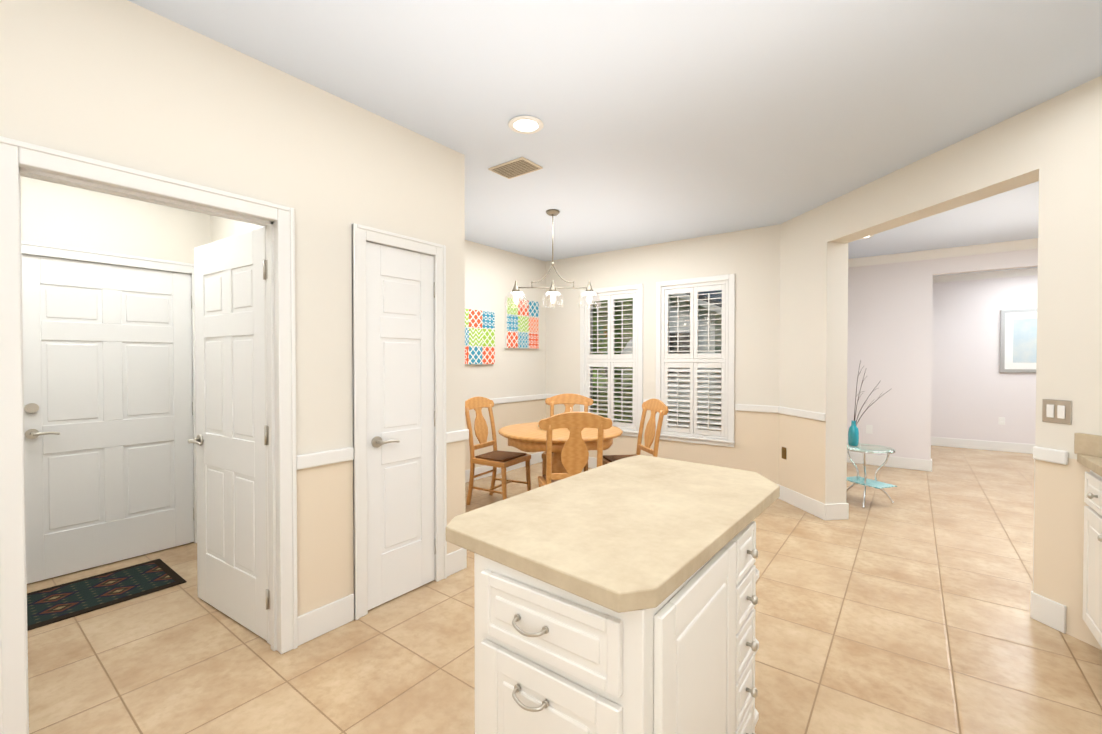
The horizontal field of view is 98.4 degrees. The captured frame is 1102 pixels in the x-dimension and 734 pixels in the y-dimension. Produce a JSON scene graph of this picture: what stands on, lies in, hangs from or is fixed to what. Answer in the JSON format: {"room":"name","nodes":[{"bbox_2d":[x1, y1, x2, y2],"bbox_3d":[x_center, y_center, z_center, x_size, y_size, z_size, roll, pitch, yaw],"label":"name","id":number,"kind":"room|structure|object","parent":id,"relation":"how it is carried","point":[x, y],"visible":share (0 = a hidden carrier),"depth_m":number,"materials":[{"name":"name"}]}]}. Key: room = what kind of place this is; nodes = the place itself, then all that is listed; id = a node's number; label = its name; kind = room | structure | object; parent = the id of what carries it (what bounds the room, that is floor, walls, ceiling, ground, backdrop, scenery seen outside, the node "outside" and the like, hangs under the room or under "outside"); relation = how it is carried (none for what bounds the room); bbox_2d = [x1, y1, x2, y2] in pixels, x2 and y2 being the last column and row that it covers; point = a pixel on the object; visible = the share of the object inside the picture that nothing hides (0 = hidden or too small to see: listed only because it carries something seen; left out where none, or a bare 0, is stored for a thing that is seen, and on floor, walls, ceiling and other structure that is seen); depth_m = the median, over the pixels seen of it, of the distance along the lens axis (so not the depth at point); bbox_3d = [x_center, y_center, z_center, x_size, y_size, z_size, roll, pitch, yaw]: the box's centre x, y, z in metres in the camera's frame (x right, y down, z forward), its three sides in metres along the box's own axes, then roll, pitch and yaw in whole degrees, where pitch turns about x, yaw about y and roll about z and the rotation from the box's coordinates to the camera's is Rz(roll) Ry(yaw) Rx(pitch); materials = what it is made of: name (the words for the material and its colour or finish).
{"room":"kitchen","nodes":[
{"label":"kitchen","id":0,"kind":"room"},
{"bbox_2d":[21,176,208,263],"bbox_3d":[-3.128,-0.031,3.117,0.120,2.740,1.500,1,1,37],"label":"wall","id":1,"kind":"structure","parent":0,"point":[56,214],"depth_m":3.19,"materials":[{"name":"beige paint"}]},
{"bbox_2d":[22,254,193,583],"bbox_3d":[-2.958,0.319,3.224,0.102,2.022,0.902,1,1,37],"label":"entry door","id":2,"kind":"structure","parent":1,"relation":"in","point":[108,394],"depth_m":3.19,"materials":[{"name":"white wood"}]},
{"bbox_2d":[209,215,262,242],"bbox_3d":[-1.915,-0.032,3.200,1.950,2.740,0.100,1,1,37],"label":"wall","id":3,"kind":"structure","parent":0,"point":[220,228],"depth_m":3.48,"materials":[{"name":"beige paint"}]},
{"bbox_2d":[0,0,1101,649],"bbox_3d":[0.131,-0.019,2.267,5.738,2.740,6.870,1,1,37],"label":"wall","id":4,"kind":"structure","parent":0,"point":[126,84],"depth_m":2.48,"materials":[{"name":"paint"}]},
{"bbox_2d":[0,136,297,733],"bbox_3d":[-1.572,0.303,1.945,0.172,2.105,0.950,1,1,37],"label":"door frame","id":5,"kind":"structure","parent":4,"relation":"attached to","point":[18,160],"depth_m":1.89,"materials":[{"name":"white wood"}]},
{"bbox_2d":[188,227,266,640],"bbox_3d":[-1.705,0.328,2.539,0.808,2.022,0.169,1,1,33],"label":"open door","id":6,"kind":"structure","parent":4,"relation":"in","point":[228,441],"depth_m":2.50,"materials":[{"name":"white wood"}]},
{"bbox_2d":[352,223,446,619],"bbox_3d":[-0.906,0.291,2.801,0.146,2.105,0.620,1,1,37],"label":"door frame","id":7,"kind":"structure","parent":4,"relation":"attached to","point":[361,234],"depth_m":2.57,"materials":[{"name":"white wood"}]},
{"bbox_2d":[366,241,435,609],"bbox_3d":[-0.855,0.325,2.768,0.102,2.022,0.482,1,1,37],"label":"pantry door","id":8,"kind":"structure","parent":4,"relation":"in","point":[400,297],"depth_m":2.76,"materials":[{"name":"white wood"}]},
{"bbox_2d":[465,308,494,364],"bbox_3d":[-0.874,-0.343,5.450,0.036,0.630,0.630,1,1,37],"label":"canvas art","id":9,"kind":"object","parent":4,"relation":"attached to","point":[479,337],"visible":0.77,"depth_m":5.49,"materials":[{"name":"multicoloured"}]},
{"bbox_2d":[505,297,538,348],"bbox_3d":[-0.366,-0.552,6.116,0.036,0.630,0.630,1,1,37],"label":"canvas art","id":10,"kind":"object","parent":4,"relation":"attached to","point":[521,327],"visible":0.96,"depth_m":6.08,"materials":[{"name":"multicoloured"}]},
{"bbox_2d":[580,283,642,436],"bbox_3d":[0.777,-0.080,5.973,0.916,1.832,0.186,1,1,37],"label":"window shutters","id":11,"kind":"object","parent":4,"relation":"attached to","point":[611,359],"visible":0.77,"depth_m":5.91,"materials":[{"name":"white wood"}]},
{"bbox_2d":[297,437,1066,645],"bbox_3d":[2.296,1.263,3.603,7.950,0.140,11.350,1,1,37],"label":"baseboard","id":12,"kind":"structure","parent":4,"relation":"attached to","point":[318,622],"depth_m":4.12,"materials":[{"name":"white wood"}]},
{"bbox_2d":[296,394,1067,469],"bbox_3d":[-0.217,0.458,2.519,4.647,0.070,6.600,1,1,37],"label":"trim","id":13,"kind":"structure","parent":4,"relation":"attached to","point":[309,460],"depth_m":2.53,"materials":[{"name":"white wood"}]},
{"bbox_2d":[655,274,734,446],"bbox_3d":[1.621,-0.071,5.332,0.916,1.832,0.186,1,1,37],"label":"window shutters","id":14,"kind":"object","parent":4,"relation":"attached to","point":[694,430],"visible":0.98,"depth_m":5.27,"materials":[{"name":"white wood"}]},
{"bbox_2d":[782,447,785,458],"bbox_3d":[2.294,0.848,4.681,0.009,0.115,0.072,0,1,-8],"label":"electrical outlet","id":15,"kind":"object","parent":4,"relation":"attached to","point":[783,452],"visible":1,"depth_m":4.67,"materials":[{"name":"brown plastic"}]},
{"bbox_2d":[1042,399,1071,424],"bbox_3d":[2.597,0.229,2.443,0.011,0.120,0.125,0,1,-8],"label":"switch plate","id":16,"kind":"object","parent":4,"relation":"attached to","point":[1057,411],"visible":1,"depth_m":2.44,"materials":[{"name":"beige plastic"}]},
{"bbox_2d":[27,422,1101,733],"bbox_3d":[2.212,1.391,3.700,8.600,0.120,11.800,1,1,37],"label":"floor","id":17,"kind":"structure","parent":0,"point":[907,610],"depth_m":2.29,"materials":[{"name":"tile"}]},
{"bbox_2d":[27,559,186,630],"bbox_3d":[-2.788,1.340,2.740,0.560,0.009,0.980,1,1,37],"label":"entry rug","id":18,"kind":"object","parent":17,"relation":"on","point":[51,605],"visible":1,"depth_m":2.83,"materials":[{"name":"fabric"}]},
{"bbox_2d":[465,396,530,504],"bbox_3d":[-0.523,0.810,4.620,0.530,1.026,0.527,0,1,29],"label":"chair","id":19,"kind":"object","parent":17,"relation":"on","point":[495,459],"visible":0.98,"depth_m":4.61,"materials":[{"name":"brown wood"}]},
{"bbox_2d":[498,407,622,472],"bbox_3d":[0.084,0.846,4.280,1.112,0.954,1.112,1,1,37],"label":"dining table","id":20,"kind":"object","parent":17,"relation":"on","point":[527,437],"visible":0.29,"depth_m":3.98,"materials":[{"name":"brown honey maple wood"}]},
{"bbox_2d":[542,393,592,475],"bbox_3d":[0.169,0.805,4.950,0.527,1.026,0.530,0,1,7],"label":"chair","id":21,"kind":"object","parent":17,"relation":"on","point":[568,400],"visible":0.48,"depth_m":5.16,"materials":[{"name":"brown wood"}]},
{"bbox_2d":[538,411,611,486],"bbox_3d":[0.151,0.824,3.608,0.527,1.026,0.530,0,1,-6],"label":"chair","id":22,"kind":"object","parent":17,"relation":"on","point":[574,455],"visible":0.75,"depth_m":3.38,"materials":[{"name":"brown wood"}]},
{"bbox_2d":[474,495,779,733],"bbox_3d":[0.267,0.921,1.547,0.681,0.880,1.132,1,1,37],"label":"kitchen island","id":23,"kind":"object","parent":17,"relation":"on","point":[550,659],"depth_m":1.11,"materials":[{"name":"white wood"}]},
{"bbox_2d":[446,455,779,618],"bbox_3d":[0.305,0.459,1.621,0.701,0.042,1.287,1,1,37],"label":"island countertop","id":24,"kind":"structure","parent":23,"relation":"on","point":[632,533],"depth_m":1.32,"materials":[{"name":"beige stone"}]},
{"bbox_2d":[602,399,668,464],"bbox_3d":[0.742,0.812,4.429,0.530,1.026,0.527,0,1,-13],"label":"chair","id":25,"kind":"object","parent":17,"relation":"on","point":[654,406],"visible":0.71,"depth_m":4.45,"materials":[{"name":"brown wood"}]},
{"bbox_2d":[846,443,896,508],"bbox_3d":[3.063,1.049,4.608,0.471,0.540,0.476,1,1,37],"label":"glass side table","id":26,"kind":"object","parent":17,"relation":"on","point":[871,449],"visible":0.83,"depth_m":4.56,"materials":[{"name":"clear glass"}]},
{"bbox_2d":[848,361,890,445],"bbox_3d":[3.092,0.352,4.617,0.347,0.850,0.155,1,1,37],"label":"vase","id":27,"kind":"object","parent":26,"relation":"on","point":[853,435],"visible":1,"depth_m":4.66,"materials":[{"name":"teal glass"}]},
{"bbox_2d":[1074,433,1101,647],"bbox_3d":[1.946,0.856,0.993,0.646,1.025,2.980,1,1,37],"label":"kitchen cabinet","id":28,"kind":"object","parent":17,"relation":"on","point":[1088,449],"depth_m":2.19,"materials":[{"name":"white wood"}]},
{"bbox_2d":[128,0,1101,275],"bbox_3d":[2.212,-1.468,3.661,8.600,0.120,11.800,1,1,37],"label":"ceiling","id":29,"kind":"structure","parent":0,"point":[668,120],"depth_m":2.38,"materials":[{"name":"white paint"}]},
{"bbox_2d":[488,157,542,178],"bbox_3d":[-0.250,-1.394,3.348,0.320,0.020,0.220,1,1,37],"label":"ceiling vent","id":30,"kind":"object","parent":29,"relation":"in","point":[517,167],"visible":0.98,"depth_m":3.33,"materials":[{"name":"beige metal"}]},
{"bbox_2d":[508,115,543,133],"bbox_3d":[-0.144,-1.389,2.727,0.204,0.012,0.204,1,1,37],"label":"recessed light","id":31,"kind":"object","parent":29,"relation":"in","point":[524,124],"visible":0.96,"depth_m":2.72,"materials":[{"name":"white glass"}]},
{"bbox_2d":[504,209,600,307],"bbox_3d":[0.016,-0.983,4.332,0.884,0.867,0.214,0,1,-2],"label":"pendant chandelier","id":32,"kind":"object","parent":29,"relation":"hanging from","point":[552,289],"visible":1,"depth_m":4.32,"materials":[{"name":"glass"}]},
{"bbox_2d":[847,248,1037,459],"bbox_3d":[5.642,-0.061,5.293,4.650,2.740,0.180,1,1,37],"label":"wall","id":33,"kind":"structure","parent":0,"point":[923,347],"depth_m":5.84,"materials":[{"name":"white paint"}]},
{"bbox_2d":[866,425,872,433],"bbox_3d":[4.222,0.826,6.304,0.072,0.116,0.009,1,1,37],"label":"electrical outlet","id":34,"kind":"object","parent":33,"relation":"attached to","point":[869,429],"visible":1,"depth_m":6.30,"materials":[{"name":"white plastic"}]},
{"bbox_2d":[848,238,1037,266],"bbox_3d":[5.634,-1.379,5.149,4.550,0.100,0.090,1,1,37],"label":"crown molding","id":35,"kind":"structure","parent":33,"relation":"attached to","point":[1016,245],"depth_m":5.77,"materials":[{"name":"white wood"}]},
{"bbox_2d":[933,267,1037,282],"bbox_3d":[7.403,-1.401,6.757,3.680,0.100,0.090,1,1,37],"label":"crown molding","id":36,"kind":"structure","parent":33,"relation":"attached to","point":[1026,271],"depth_m":7.30,"materials":[{"name":"white"}]},
{"bbox_2d":[998,417,1004,424],"bbox_3d":[6.870,0.823,7.243,0.072,0.116,0.009,1,1,37],"label":"electrical outlet","id":37,"kind":"object","parent":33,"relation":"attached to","point":[1001,421],"visible":1,"depth_m":7.24,"materials":[{"name":"white plastic"}]},
{"bbox_2d":[1000,308,1036,372],"bbox_3d":[7.133,-0.389,7.010,0.740,0.950,0.035,1,1,37],"label":"picture frame","id":38,"kind":"object","parent":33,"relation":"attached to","point":[1018,340],"visible":0.54,"depth_m":7.10,"materials":[{"name":"silver metal"}]},
{"label":"outside","id":39,"kind":"structure","parent":0,"visible":0},
{"bbox_2d":[629,409,720,425],"bbox_3d":[7.234,1.307,13.448,80.000,0.180,90.000,1,1,37],"label":"ground","id":40,"kind":"structure","parent":39,"point":[630,418],"depth_m":11.68,"materials":[{"name":"green plant"}]},
{"bbox_2d":[593,298,632,422],"bbox_3d":[0.460,-0.253,7.846,2.634,3.400,1.992,1,1,37],"label":"bushes","id":41,"kind":"object","parent":40,"relation":"on","point":[600,313],"depth_m":6.98,"materials":[{"name":"green plant"}]},
{"bbox_2d":[621,293,721,409],"bbox_3d":[3.793,-1.123,18.141,8.100,4.550,7.740,1,1,37],"label":"house","id":42,"kind":"structure","parent":40,"relation":"on","point":[703,317],"depth_m":13.60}
]}

